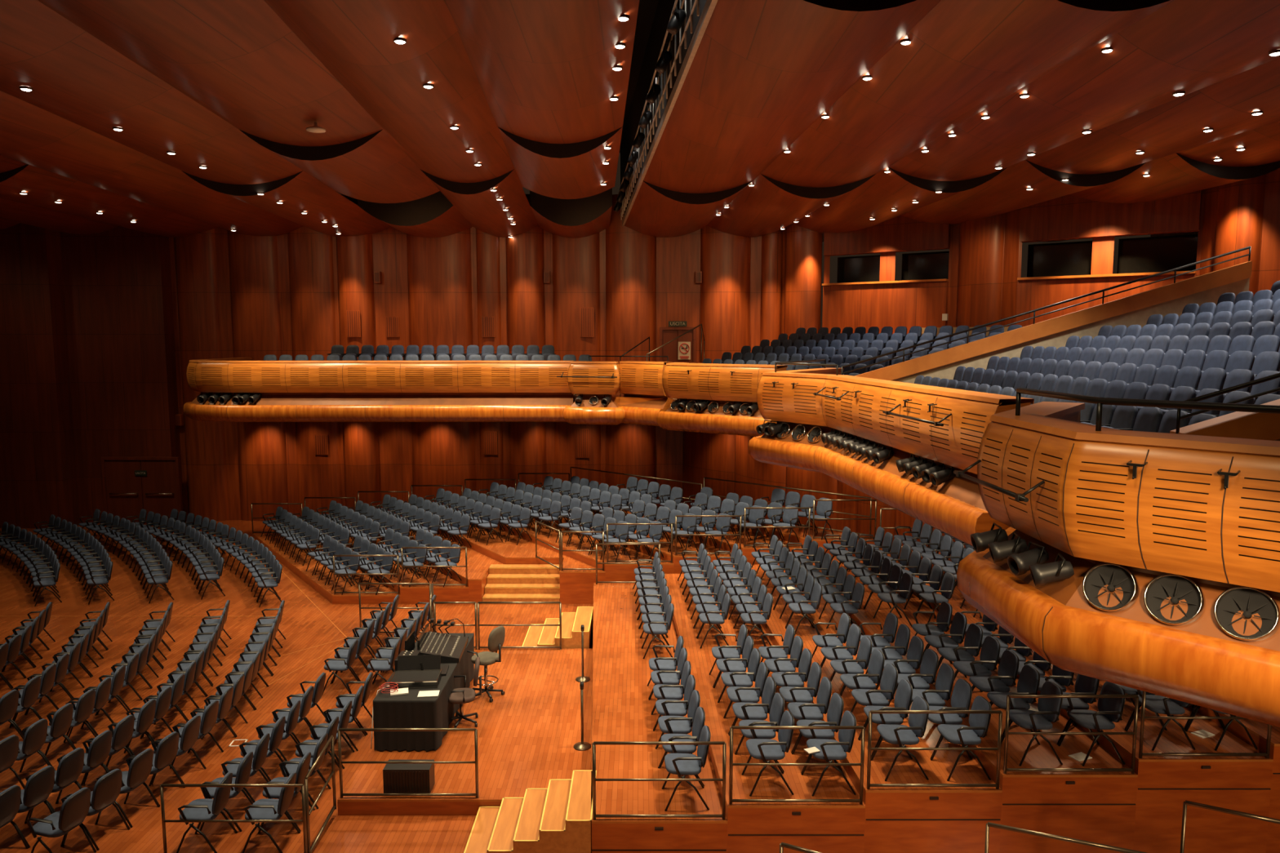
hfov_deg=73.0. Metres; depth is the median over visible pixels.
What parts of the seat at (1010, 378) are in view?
backrest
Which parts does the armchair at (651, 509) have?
backrest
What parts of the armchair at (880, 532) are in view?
armrest, seat, armrest, backrest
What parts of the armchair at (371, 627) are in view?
armrest, seat, backrest, leg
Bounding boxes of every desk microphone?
[425,617,435,631]
[431,619,441,632]
[438,620,448,633]
[444,621,454,634]
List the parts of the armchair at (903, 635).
armrest, seat, armrest, backrest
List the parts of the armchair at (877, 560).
seat, armrest, backrest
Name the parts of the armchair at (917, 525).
armrest, seat, armrest, backrest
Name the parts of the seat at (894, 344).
backrest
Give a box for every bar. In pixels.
[556,372,617,377]
[813,386,848,400]
[882,403,951,426]
[953,459,1044,502]
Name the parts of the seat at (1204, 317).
backrest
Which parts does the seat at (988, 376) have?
backrest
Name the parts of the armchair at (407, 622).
armrest, seat, backrest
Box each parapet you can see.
[182,357,573,422]
[562,360,625,425]
[618,360,672,426]
[656,362,787,436]
[747,367,1034,546]
[955,401,1279,727]
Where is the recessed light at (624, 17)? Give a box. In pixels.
[618,13,629,21]
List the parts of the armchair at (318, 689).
armrest, seat, armrest, leg, backrest, leg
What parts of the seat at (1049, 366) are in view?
backrest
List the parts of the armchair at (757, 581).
leg, armrest, seat, armrest, backrest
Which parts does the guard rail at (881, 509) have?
post, rail, rail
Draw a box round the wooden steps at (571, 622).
[520,606,593,648]
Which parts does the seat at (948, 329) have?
backrest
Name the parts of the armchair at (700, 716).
leg, seat, armrest, armrest, backrest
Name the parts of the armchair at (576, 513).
armrest, seat, backrest, armrest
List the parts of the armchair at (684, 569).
seat, armrest, backrest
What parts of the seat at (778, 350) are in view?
backrest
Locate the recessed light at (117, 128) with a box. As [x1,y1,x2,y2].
[112,126,123,130]
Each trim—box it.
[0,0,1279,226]
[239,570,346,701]
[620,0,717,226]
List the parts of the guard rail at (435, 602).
post, rail, rail, post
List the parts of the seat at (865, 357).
backrest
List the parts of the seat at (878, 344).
backrest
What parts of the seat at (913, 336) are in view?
backrest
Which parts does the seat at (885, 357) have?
backrest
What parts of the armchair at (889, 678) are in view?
leg, armrest, seat, armrest, backrest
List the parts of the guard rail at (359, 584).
post, rail, rail, rail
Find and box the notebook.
[390,687,408,696]
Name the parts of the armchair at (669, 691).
seat, armrest, armrest, backrest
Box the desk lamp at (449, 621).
[448,618,468,638]
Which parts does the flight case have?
edge trim, case lid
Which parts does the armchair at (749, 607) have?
leg, armrest, seat, armrest, backrest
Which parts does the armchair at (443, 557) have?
seat, armrest, backrest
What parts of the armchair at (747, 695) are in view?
leg, seat, armrest, armrest, backrest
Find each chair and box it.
[448,657,481,728]
[466,626,505,702]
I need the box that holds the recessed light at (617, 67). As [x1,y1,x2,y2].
[612,64,622,71]
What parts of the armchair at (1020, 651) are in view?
seat, armrest, backrest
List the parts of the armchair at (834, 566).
seat, armrest, backrest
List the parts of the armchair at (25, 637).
backrest, leg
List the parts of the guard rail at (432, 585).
post, rail, post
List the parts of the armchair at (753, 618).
armrest, seat, armrest, leg, backrest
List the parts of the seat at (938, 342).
backrest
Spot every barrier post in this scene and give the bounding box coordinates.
[573,681,591,751]
[575,624,590,682]
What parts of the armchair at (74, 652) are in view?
armrest, seat, armrest, leg, backrest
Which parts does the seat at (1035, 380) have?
backrest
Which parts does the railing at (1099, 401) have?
post, post, handrail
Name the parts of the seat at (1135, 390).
backrest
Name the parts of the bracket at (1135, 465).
arm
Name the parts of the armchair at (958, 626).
armrest, seat, armrest, backrest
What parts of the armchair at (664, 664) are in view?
seat, armrest, armrest, backrest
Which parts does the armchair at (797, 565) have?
seat, armrest, backrest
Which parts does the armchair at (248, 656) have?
armrest, seat, armrest, leg, backrest, leg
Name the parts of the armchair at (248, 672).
armrest, seat, armrest, backrest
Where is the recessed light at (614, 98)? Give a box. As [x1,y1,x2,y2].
[608,95,618,100]
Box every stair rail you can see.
[779,842,821,852]
[984,822,1146,852]
[1179,800,1279,852]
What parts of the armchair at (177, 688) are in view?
armrest, seat, backrest, leg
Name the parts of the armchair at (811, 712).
leg, armrest, seat, armrest, backrest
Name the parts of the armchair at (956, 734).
leg, armrest, leg, seat, leg, armrest, leg, backrest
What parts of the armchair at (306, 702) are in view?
armrest, seat, leg, backrest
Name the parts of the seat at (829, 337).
backrest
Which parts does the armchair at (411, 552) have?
seat, armrest, backrest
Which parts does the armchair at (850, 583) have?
leg, armrest, seat, armrest, backrest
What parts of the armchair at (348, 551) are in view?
seat, armrest, backrest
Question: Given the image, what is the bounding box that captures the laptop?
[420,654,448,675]
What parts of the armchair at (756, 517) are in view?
seat, backrest, armrest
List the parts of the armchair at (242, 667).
armrest, seat, backrest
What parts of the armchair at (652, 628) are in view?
leg, leg, seat, armrest, armrest, leg, backrest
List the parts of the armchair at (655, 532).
seat, backrest, armrest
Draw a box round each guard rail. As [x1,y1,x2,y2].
[160,784,307,852]
[250,502,302,533]
[304,497,355,512]
[304,735,336,852]
[333,555,399,594]
[337,728,478,798]
[357,491,408,506]
[358,582,431,633]
[400,546,467,586]
[410,484,462,500]
[429,582,434,631]
[433,601,477,649]
[464,479,515,494]
[476,601,561,649]
[518,472,569,496]
[534,520,560,570]
[560,531,604,571]
[569,466,702,510]
[591,742,726,820]
[595,543,660,584]
[606,523,672,563]
[675,515,741,555]
[703,477,871,537]
[728,725,865,804]
[743,507,810,547]
[812,499,876,539]
[866,710,1002,789]
[879,508,933,548]
[1003,694,1138,773]
[1138,691,1271,758]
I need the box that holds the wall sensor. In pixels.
[942,313,948,320]
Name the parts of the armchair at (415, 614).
seat, armrest, armrest, backrest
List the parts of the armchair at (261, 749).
armrest, seat, armrest, leg, backrest, leg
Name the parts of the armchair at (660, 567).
seat, armrest, backrest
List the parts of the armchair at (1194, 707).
leg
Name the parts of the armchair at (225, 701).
armrest, seat, armrest, backrest, leg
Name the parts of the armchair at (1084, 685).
armrest, leg, seat, armrest, backrest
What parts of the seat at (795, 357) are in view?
backrest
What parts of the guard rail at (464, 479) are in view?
rail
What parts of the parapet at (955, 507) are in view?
slotted panel, cap rail, panel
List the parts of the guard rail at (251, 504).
post, rail, rail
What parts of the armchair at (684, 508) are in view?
backrest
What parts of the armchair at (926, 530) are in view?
seat, armrest, backrest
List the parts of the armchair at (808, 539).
armrest, seat, armrest, backrest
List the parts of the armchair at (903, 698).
leg, leg, armrest, seat, armrest, backrest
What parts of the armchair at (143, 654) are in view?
armrest, seat, leg, backrest, leg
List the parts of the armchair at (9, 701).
seat, backrest, leg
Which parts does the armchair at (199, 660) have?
armrest, seat, leg, backrest, leg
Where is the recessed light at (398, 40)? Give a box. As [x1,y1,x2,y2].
[393,36,406,44]
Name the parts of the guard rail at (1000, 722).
post, rail, rail, rail, post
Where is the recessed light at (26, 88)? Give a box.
[19,85,32,91]
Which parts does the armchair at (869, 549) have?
seat, armrest, backrest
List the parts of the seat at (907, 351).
backrest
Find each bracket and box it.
[853,390,861,398]
[902,399,911,407]
[927,403,937,412]
[1126,460,1147,479]
[1217,468,1239,488]
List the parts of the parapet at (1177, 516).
panel, slotted panel, cap rail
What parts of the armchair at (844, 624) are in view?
armrest, seat, armrest, backrest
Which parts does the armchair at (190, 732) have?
leg, armrest, seat, armrest, backrest, leg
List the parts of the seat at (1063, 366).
backrest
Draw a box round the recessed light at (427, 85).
[422,83,434,88]
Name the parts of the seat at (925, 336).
backrest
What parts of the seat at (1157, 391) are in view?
backrest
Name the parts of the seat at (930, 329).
backrest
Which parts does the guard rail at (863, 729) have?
post, rail, rail, rail, post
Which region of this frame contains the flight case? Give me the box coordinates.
[389,654,441,688]
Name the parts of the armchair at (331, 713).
armrest, seat, leg, backrest, leg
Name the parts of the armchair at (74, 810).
leg, armrest, leg, seat, backrest, leg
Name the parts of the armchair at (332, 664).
leg, armrest, seat, leg, backrest, leg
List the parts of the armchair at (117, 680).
armrest, seat, leg, backrest, leg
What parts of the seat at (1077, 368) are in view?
backrest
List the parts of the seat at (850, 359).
backrest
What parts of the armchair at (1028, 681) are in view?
armrest, seat, armrest, backrest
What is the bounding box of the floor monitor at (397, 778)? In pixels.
[382,760,435,793]
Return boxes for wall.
[0,222,183,528]
[168,194,782,520]
[682,431,965,556]
[781,169,1279,339]
[841,246,1252,383]
[1150,231,1198,236]
[1169,372,1279,440]
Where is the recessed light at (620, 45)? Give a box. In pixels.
[614,42,626,48]
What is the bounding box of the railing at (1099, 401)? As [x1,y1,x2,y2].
[1015,387,1279,431]
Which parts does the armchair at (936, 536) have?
armrest, seat, armrest, backrest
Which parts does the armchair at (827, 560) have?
seat, armrest, backrest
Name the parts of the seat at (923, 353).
backrest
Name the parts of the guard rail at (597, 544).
post, rail, rail, rail, post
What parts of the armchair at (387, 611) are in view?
armrest, seat, backrest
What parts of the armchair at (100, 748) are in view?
leg, armrest, leg, seat, backrest, armrest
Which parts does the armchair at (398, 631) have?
armrest, seat, backrest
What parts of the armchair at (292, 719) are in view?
armrest, seat, armrest, leg, backrest, leg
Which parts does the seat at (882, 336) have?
backrest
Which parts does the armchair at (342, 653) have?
armrest, seat, leg, backrest, leg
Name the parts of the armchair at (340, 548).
seat, backrest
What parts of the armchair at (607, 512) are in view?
backrest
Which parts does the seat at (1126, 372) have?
backrest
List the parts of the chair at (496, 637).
armrest, seat, arm, arm, backrest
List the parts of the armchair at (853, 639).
armrest, seat, armrest, backrest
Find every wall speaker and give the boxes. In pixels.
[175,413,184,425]
[373,271,382,283]
[543,271,550,283]
[695,271,702,283]
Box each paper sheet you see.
[417,690,439,697]
[781,586,795,590]
[804,746,820,754]
[1068,751,1092,761]
[1191,729,1214,738]
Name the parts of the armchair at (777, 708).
leg, armrest, seat, armrest, backrest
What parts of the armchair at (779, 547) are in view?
seat, armrest, backrest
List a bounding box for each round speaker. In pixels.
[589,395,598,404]
[671,400,680,410]
[686,400,696,411]
[707,401,719,413]
[722,402,733,413]
[739,403,750,414]
[776,422,792,439]
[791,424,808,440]
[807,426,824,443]
[1082,562,1139,612]
[1143,573,1205,626]
[1213,586,1279,641]
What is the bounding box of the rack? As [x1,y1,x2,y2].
[394,650,420,671]
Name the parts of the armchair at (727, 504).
backrest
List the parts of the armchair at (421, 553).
seat, leg, armrest, backrest, leg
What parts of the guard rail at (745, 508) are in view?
post, rail, rail, rail, post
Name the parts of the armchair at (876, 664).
leg, armrest, seat, armrest, backrest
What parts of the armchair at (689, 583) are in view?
seat, armrest, backrest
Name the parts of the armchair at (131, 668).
armrest, seat, armrest, leg, backrest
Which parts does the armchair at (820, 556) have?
seat, armrest, backrest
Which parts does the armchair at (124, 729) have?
leg, armrest, leg, seat, backrest, leg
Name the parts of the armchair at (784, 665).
armrest, seat, armrest, backrest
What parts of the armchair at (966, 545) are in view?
backrest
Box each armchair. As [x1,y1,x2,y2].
[0,625,35,677]
[0,634,26,689]
[0,643,13,688]
[0,689,23,739]
[0,734,24,789]
[0,785,30,848]
[3,616,42,671]
[8,664,58,728]
[8,718,49,787]
[9,675,42,736]
[9,765,55,848]
[11,609,48,658]
[19,601,55,649]
[19,702,75,773]
[24,653,72,715]
[24,747,84,823]
[25,787,99,852]
[41,642,80,698]
[44,688,98,755]
[49,633,92,692]
[55,729,111,804]
[60,768,130,852]
[61,624,97,676]
[62,677,115,742]
[67,616,103,666]
[72,609,107,658]
[79,601,112,649]
[80,665,129,728]
[80,714,134,786]
[94,748,159,827]
[97,653,142,715]
[106,698,155,767]
[108,644,151,702]
[120,633,159,691]
[124,686,173,753]
[124,731,185,807]
[128,625,164,677]
[132,617,165,669]
[137,610,170,660]
[139,673,188,738]
[142,602,175,649]
[148,715,206,786]
[153,661,199,724]
[166,650,207,708]
[169,700,223,768]
[176,640,213,696]
[176,772,237,852]
[182,632,218,686]
[186,686,237,753]
[187,623,222,675]
[192,614,225,664]
[196,607,226,655]
[200,600,231,647]
[200,674,248,739]
[200,751,253,831]
[215,662,256,715]
[222,733,269,803]
[224,652,262,710]
[231,641,267,687]
[238,632,273,687]
[240,715,285,782]
[241,772,300,852]
[244,622,277,675]
[248,614,280,666]
[252,607,282,657]
[253,560,280,602]
[255,600,285,645]
[256,564,282,607]
[257,700,300,760]
[262,751,315,831]
[273,685,313,743]
[281,733,331,808]
[287,672,325,728]
[295,715,338,788]
[311,700,354,768]
[318,543,345,584]
[322,639,359,694]
[324,547,355,587]
[324,685,366,751]
[331,551,362,595]
[332,629,368,683]
[335,671,373,735]
[342,619,374,671]
[351,543,378,582]
[353,610,383,655]
[358,547,386,589]
[362,602,391,647]
[364,551,394,595]
[367,639,400,684]
[371,595,399,637]
[374,629,407,680]
[377,532,404,568]
[382,619,416,671]
[384,535,412,577]
[390,539,421,577]
[393,610,423,640]
[399,528,426,564]
[399,544,429,586]
[400,602,429,639]
[408,595,436,631]
[415,535,443,577]
[417,532,434,572]
[423,539,452,582]
[431,544,461,586]
[555,506,584,546]
[566,510,595,550]
[577,513,606,554]
[586,506,613,546]
[588,517,617,555]
[597,510,625,550]
[598,493,622,514]
[600,520,631,562]
[608,513,637,554]
[620,499,644,533]
[621,517,650,559]
[627,493,652,514]
[631,502,657,523]
[632,551,658,589]
[633,557,661,595]
[634,520,663,562]
[635,564,662,611]
[635,571,664,619]
[636,578,666,627]
[638,586,669,637]
[640,594,671,644]
[641,603,674,658]
[644,506,671,546]
[647,635,684,698]
[648,647,687,712]
[651,660,691,727]
[653,674,695,746]
[654,499,676,538]
[654,509,684,551]
[655,689,700,767]
[657,706,705,788]
[658,487,683,509]
[661,502,688,542]
[662,725,711,811]
[667,513,698,555]
[674,506,702,546]
[677,543,704,582]
[680,549,707,592]
[682,555,711,600]
[683,493,707,511]
[684,562,714,608]
[687,509,716,548]
[687,568,718,617]
[688,487,712,524]
[690,576,722,628]
[693,584,726,638]
[695,495,721,520]
[697,593,730,648]
[702,513,731,555]
[709,498,737,539]
[709,624,747,687]
[712,543,738,567]
[713,635,754,701]
[715,549,742,576]
[717,648,760,717]
[718,493,739,526]
[719,555,746,593]
[720,502,751,543]
[723,562,751,591]
[723,662,768,734]
[727,568,756,617]
[728,576,761,626]
[728,676,776,747]
[730,495,754,535]
[733,584,767,637]
[734,693,784,772]
[735,505,765,547]
[737,592,773,645]
[741,498,768,539]
[741,710,794,796]
[751,535,777,569]
[754,502,783,538]
[755,540,782,573]
[758,624,795,671]
[760,488,785,513]
[760,546,788,578]
[764,635,803,678]
[765,553,794,592]
[768,505,799,544]
[770,560,800,608]
[771,648,812,687]
[772,491,802,531]
[773,567,807,617]
[779,574,814,626]
[779,662,822,702]
[782,535,812,572]
[785,582,822,635]
[787,494,817,535]
[787,676,831,752]
[788,540,817,577]
[791,693,844,773]
[797,546,824,571]
[800,710,856,796]
[803,497,833,539]
[804,553,831,578]
[811,560,839,586]
[812,613,850,666]
[816,566,847,612]
[818,574,855,627]
[820,623,861,679]
[822,526,850,564]
[826,582,864,636]
[829,532,857,570]
[830,635,872,694]
[836,537,866,577]
[840,648,884,711]
[843,543,874,577]
[850,662,897,738]
[851,550,883,584]
[855,613,897,673]
[856,526,884,567]
[857,679,912,758]
[859,557,892,608]
[863,564,902,617]
[865,623,910,689]
[866,532,893,555]
[871,537,902,577]
[871,695,928,781]
[873,572,913,626]
[875,635,924,689]
[879,543,911,585]
[888,550,921,599]
[888,648,938,706]
[893,519,922,561]
[897,523,932,568]
[897,557,932,605]
[902,662,954,719]
[903,564,942,614]
[906,528,942,573]
[906,601,952,663]
[915,572,955,622]
[917,534,952,575]
[920,612,967,665]
[921,678,972,759]
[927,526,952,553]
[927,541,964,582]
[930,696,991,781]
[936,623,982,677]
[937,537,963,559]
[940,547,974,586]
[946,542,973,559]
[948,563,964,607]
[952,635,999,692]
[957,611,999,663]
[960,599,977,617]
[968,649,1019,708]
[975,622,1013,662]
[986,664,1039,737]
[990,633,1031,661]
[1000,680,1062,766]
[1005,646,1051,675]
[1023,660,1074,724]
[1044,674,1099,744]
[1057,681,1125,766]
[1117,684,1162,730]
[1125,689,1195,751]
[1183,704,1224,730]
[1185,706,1257,751]
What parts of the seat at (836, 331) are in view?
backrest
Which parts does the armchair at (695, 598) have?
seat, armrest, backrest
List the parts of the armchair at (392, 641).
armrest, seat, backrest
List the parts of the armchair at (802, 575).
leg, armrest, seat, armrest, backrest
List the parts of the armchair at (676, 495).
backrest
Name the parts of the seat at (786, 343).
backrest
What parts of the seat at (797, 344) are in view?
backrest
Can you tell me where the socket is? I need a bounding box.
[228,739,248,746]
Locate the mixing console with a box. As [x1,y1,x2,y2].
[414,624,467,662]
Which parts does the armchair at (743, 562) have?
seat, armrest, backrest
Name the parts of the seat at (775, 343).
backrest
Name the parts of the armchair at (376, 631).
armrest, seat, backrest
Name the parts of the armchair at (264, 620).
seat, armrest, armrest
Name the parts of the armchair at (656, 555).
seat, armrest, armrest, backrest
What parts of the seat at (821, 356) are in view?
backrest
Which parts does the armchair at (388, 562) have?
seat, leg, armrest, backrest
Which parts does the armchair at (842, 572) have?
seat, armrest, backrest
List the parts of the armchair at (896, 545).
seat, armrest, backrest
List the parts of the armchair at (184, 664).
armrest, seat, armrest, backrest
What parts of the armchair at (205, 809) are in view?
leg, armrest, seat, leg, armrest, backrest, leg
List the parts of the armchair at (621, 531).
seat, backrest, armrest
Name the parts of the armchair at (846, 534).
armrest, seat, armrest, backrest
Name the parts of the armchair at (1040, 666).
armrest, seat, armrest, backrest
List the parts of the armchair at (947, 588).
leg, armrest, leg, seat, armrest, backrest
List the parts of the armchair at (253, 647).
seat, armrest, backrest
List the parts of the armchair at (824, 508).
seat, leg, backrest, armrest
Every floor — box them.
[0,520,593,852]
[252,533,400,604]
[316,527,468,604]
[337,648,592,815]
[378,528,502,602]
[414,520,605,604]
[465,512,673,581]
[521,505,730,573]
[573,326,1022,404]
[573,390,676,407]
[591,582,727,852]
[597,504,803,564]
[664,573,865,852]
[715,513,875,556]
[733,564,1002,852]
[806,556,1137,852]
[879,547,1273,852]
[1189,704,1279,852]
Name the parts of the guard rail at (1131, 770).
post, rail, rail, rail, post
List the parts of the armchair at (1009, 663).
armrest, seat, armrest, backrest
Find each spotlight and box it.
[196,391,209,403]
[208,392,220,403]
[217,392,231,404]
[231,392,243,404]
[237,392,250,404]
[247,392,261,404]
[574,394,582,404]
[600,394,611,405]
[613,201,622,212]
[616,191,625,202]
[619,178,629,191]
[623,164,633,179]
[627,148,638,165]
[632,129,644,148]
[638,108,652,128]
[645,79,661,103]
[655,45,671,73]
[666,2,685,34]
[676,398,687,410]
[692,399,704,411]
[695,400,709,411]
[728,400,741,413]
[746,401,758,414]
[755,419,771,434]
[763,420,777,435]
[767,421,784,435]
[820,428,838,443]
[826,430,843,445]
[831,431,848,447]
[835,433,854,449]
[841,435,860,451]
[847,437,866,453]
[853,439,872,456]
[859,441,879,457]
[865,443,886,461]
[871,445,893,463]
[895,453,918,472]
[903,456,927,475]
[911,458,936,479]
[920,461,945,483]
[929,464,955,486]
[970,522,1008,552]
[987,532,1026,562]
[1007,541,1048,575]
[1029,553,1074,586]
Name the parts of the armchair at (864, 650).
armrest, seat, armrest, backrest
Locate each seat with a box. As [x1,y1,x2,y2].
[405,354,418,360]
[421,354,434,360]
[436,354,449,360]
[452,354,466,360]
[468,354,481,360]
[484,354,497,360]
[499,354,512,360]
[515,354,528,360]
[531,354,544,360]
[547,354,560,360]
[563,354,576,360]
[578,354,591,360]
[702,358,711,363]
[712,359,722,364]
[721,351,731,364]
[723,359,733,364]
[732,352,742,364]
[734,360,744,364]
[740,345,751,359]
[742,352,753,364]
[746,360,755,364]
[751,346,761,359]
[754,352,764,364]
[757,352,777,364]
[757,360,768,364]
[760,339,769,352]
[762,346,773,360]
[766,346,784,360]
[769,353,789,364]
[769,360,781,364]
[770,339,780,353]
[773,339,791,353]
[777,346,796,361]
[781,333,799,346]
[782,353,801,369]
[782,364,794,370]
[785,339,804,353]
[790,346,808,360]
[792,333,810,346]
[795,354,814,368]
[795,362,807,369]
[797,339,816,354]
[802,346,822,362]
[804,333,822,346]
[808,354,828,368]
[808,362,821,368]
[809,339,828,354]
[810,327,828,339]
[815,346,835,362]
[816,333,835,346]
[822,327,840,339]
[822,339,841,354]
[822,354,843,368]
[823,362,835,368]
[828,333,847,346]
[828,346,848,363]
[835,327,853,339]
[835,339,855,363]
[835,355,857,373]
[838,363,851,375]
[841,333,860,346]
[843,346,863,373]
[847,326,866,340]
[847,364,867,375]
[848,339,869,355]
[848,373,859,376]
[851,355,873,372]
[855,333,874,347]
[857,346,878,364]
[860,326,879,340]
[863,339,884,355]
[866,355,888,368]
[869,333,888,347]
[869,364,883,371]
[873,347,893,364]
[874,326,893,348]
[878,339,898,365]
[884,333,902,356]
[888,326,906,349]
[888,347,910,361]
[891,355,906,364]
[893,339,914,359]
[898,333,918,349]
[902,325,921,351]
[906,347,927,360]
[910,340,930,356]
[914,333,933,351]
[914,375,924,384]
[918,325,937,342]
[921,376,932,385]
[927,340,947,354]
[929,347,944,353]
[929,377,940,386]
[930,332,950,349]
[933,325,952,343]
[937,378,949,387]
[946,379,958,388]
[947,333,967,348]
[948,365,965,380]
[949,366,975,382]
[950,325,969,343]
[950,340,964,347]
[955,381,968,390]
[966,382,978,391]
[968,324,986,342]
[968,368,985,382]
[968,368,995,384]
[969,332,985,341]
[976,383,990,392]
[978,369,1006,386]
[985,324,1004,337]
[985,355,999,370]
[987,385,1002,394]
[988,332,1000,337]
[990,370,1017,387]
[995,356,1009,371]
[995,356,1020,372]
[1000,386,1014,395]
[1001,371,1030,389]
[1007,324,1022,331]
[1013,390,1027,397]
[1014,373,1044,391]
[1017,357,1032,373]
[1017,358,1044,374]
[1019,346,1033,359]
[1026,394,1042,404]
[1030,359,1057,376]
[1031,346,1044,359]
[1040,373,1057,391]
[1040,396,1058,401]
[1041,346,1057,360]
[1044,360,1071,377]
[1053,346,1069,362]
[1053,375,1073,393]
[1057,360,1085,378]
[1057,399,1076,402]
[1065,335,1079,349]
[1066,346,1082,363]
[1070,377,1089,395]
[1071,346,1097,364]
[1073,361,1102,381]
[1076,401,1095,421]
[1077,335,1093,350]
[1080,404,1115,424]
[1085,347,1111,365]
[1085,378,1107,397]
[1089,335,1106,350]
[1089,362,1119,382]
[1097,325,1113,339]
[1101,405,1137,429]
[1102,347,1128,365]
[1103,335,1120,351]
[1103,380,1127,398]
[1107,363,1137,384]
[1110,324,1127,338]
[1115,382,1148,407]
[1118,335,1136,351]
[1118,348,1145,367]
[1120,406,1162,432]
[1124,324,1142,338]
[1127,364,1156,386]
[1128,335,1152,352]
[1136,348,1164,371]
[1137,383,1171,412]
[1139,324,1157,339]
[1146,314,1163,327]
[1147,364,1177,388]
[1150,335,1170,353]
[1152,324,1173,340]
[1156,349,1184,370]
[1158,409,1189,433]
[1160,386,1195,417]
[1161,313,1178,327]
[1164,335,1189,355]
[1169,366,1201,394]
[1170,323,1191,340]
[1176,312,1195,327]
[1177,349,1205,371]
[1182,303,1199,316]
[1183,335,1209,357]
[1186,388,1223,421]
[1188,323,1210,341]
[1188,413,1217,425]
[1191,311,1213,329]
[1195,367,1226,395]
[1196,302,1216,315]
[1200,350,1229,376]
[1205,335,1231,356]
[1208,322,1230,343]
[1209,311,1232,329]
[1213,301,1234,317]
[1213,391,1253,417]
[1216,292,1235,305]
[1222,368,1254,401]
[1225,351,1254,377]
[1226,370,1279,404]
[1228,321,1252,342]
[1228,335,1254,355]
[1230,310,1253,329]
[1231,300,1253,315]
[1234,291,1253,304]
[1250,309,1274,334]
[1250,321,1275,340]
[1251,298,1273,317]
[1251,351,1279,380]
[1252,289,1272,306]
[1252,335,1279,359]
[1254,323,1279,342]
[1254,393,1279,404]
[1270,280,1279,297]
[1271,288,1279,303]
[1271,298,1279,319]
[1272,310,1279,328]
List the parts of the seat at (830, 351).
backrest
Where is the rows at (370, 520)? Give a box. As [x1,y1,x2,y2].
[0,475,671,606]
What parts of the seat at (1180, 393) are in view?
seat, backrest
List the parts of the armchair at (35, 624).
armrest, leg, backrest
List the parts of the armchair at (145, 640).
armrest, seat, leg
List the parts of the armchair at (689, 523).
seat, backrest, armrest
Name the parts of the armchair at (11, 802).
seat, backrest, leg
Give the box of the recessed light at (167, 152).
[166,151,176,154]
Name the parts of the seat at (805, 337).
backrest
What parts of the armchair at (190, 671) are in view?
armrest, seat, armrest, leg, backrest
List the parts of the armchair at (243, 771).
armrest, seat, armrest, leg, backrest, leg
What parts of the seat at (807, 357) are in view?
backrest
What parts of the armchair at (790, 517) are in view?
seat, backrest, armrest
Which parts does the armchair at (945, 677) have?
armrest, seat, armrest, backrest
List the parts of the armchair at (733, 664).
leg, seat, armrest, armrest, backrest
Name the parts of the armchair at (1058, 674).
armrest, seat, armrest, backrest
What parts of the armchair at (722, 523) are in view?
seat, backrest, armrest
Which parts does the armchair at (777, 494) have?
backrest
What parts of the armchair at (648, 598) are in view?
seat, armrest, backrest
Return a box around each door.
[101,457,182,524]
[659,327,696,362]
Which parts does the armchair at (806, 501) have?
seat, backrest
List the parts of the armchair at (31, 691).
leg, seat, armrest, backrest, leg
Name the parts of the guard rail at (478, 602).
post, rail, rail, rail, post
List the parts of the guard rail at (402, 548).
post, rail, rail, rail, post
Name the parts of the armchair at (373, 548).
seat, backrest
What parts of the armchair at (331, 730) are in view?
armrest, seat, armrest, backrest, leg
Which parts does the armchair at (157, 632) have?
armrest, seat, armrest, backrest, leg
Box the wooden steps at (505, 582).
[482,564,559,601]
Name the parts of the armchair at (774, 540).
armrest, seat, armrest, backrest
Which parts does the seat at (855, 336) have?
backrest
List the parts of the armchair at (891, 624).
armrest, seat, armrest, backrest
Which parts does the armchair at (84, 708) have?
leg, armrest, seat, leg, leg, armrest, backrest, leg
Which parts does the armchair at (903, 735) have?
leg, armrest, leg, seat, armrest, leg, backrest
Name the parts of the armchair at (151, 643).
armrest, seat, armrest, backrest, leg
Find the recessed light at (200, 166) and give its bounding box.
[198,164,207,168]
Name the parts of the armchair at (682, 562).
armrest, seat, backrest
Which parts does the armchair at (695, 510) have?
backrest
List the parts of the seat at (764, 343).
backrest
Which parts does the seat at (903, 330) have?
backrest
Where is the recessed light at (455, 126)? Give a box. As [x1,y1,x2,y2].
[449,124,458,128]
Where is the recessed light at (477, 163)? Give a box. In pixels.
[474,162,481,165]
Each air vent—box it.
[314,434,328,454]
[346,310,360,337]
[385,316,399,337]
[481,316,495,337]
[484,431,497,454]
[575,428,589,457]
[580,306,593,337]
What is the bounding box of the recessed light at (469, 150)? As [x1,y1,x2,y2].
[465,148,473,152]
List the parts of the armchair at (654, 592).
seat, armrest, backrest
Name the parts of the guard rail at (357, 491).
rail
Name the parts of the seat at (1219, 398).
backrest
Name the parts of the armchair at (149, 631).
armrest, seat, armrest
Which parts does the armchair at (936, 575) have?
leg, seat, armrest, backrest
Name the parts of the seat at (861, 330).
backrest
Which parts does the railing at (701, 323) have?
post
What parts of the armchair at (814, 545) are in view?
seat, armrest, backrest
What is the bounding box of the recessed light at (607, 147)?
[604,145,611,149]
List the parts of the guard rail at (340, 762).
post, rail, rail, rail, post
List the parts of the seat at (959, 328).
backrest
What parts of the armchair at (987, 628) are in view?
armrest, seat, armrest, backrest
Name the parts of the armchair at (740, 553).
seat, armrest, backrest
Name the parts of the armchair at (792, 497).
backrest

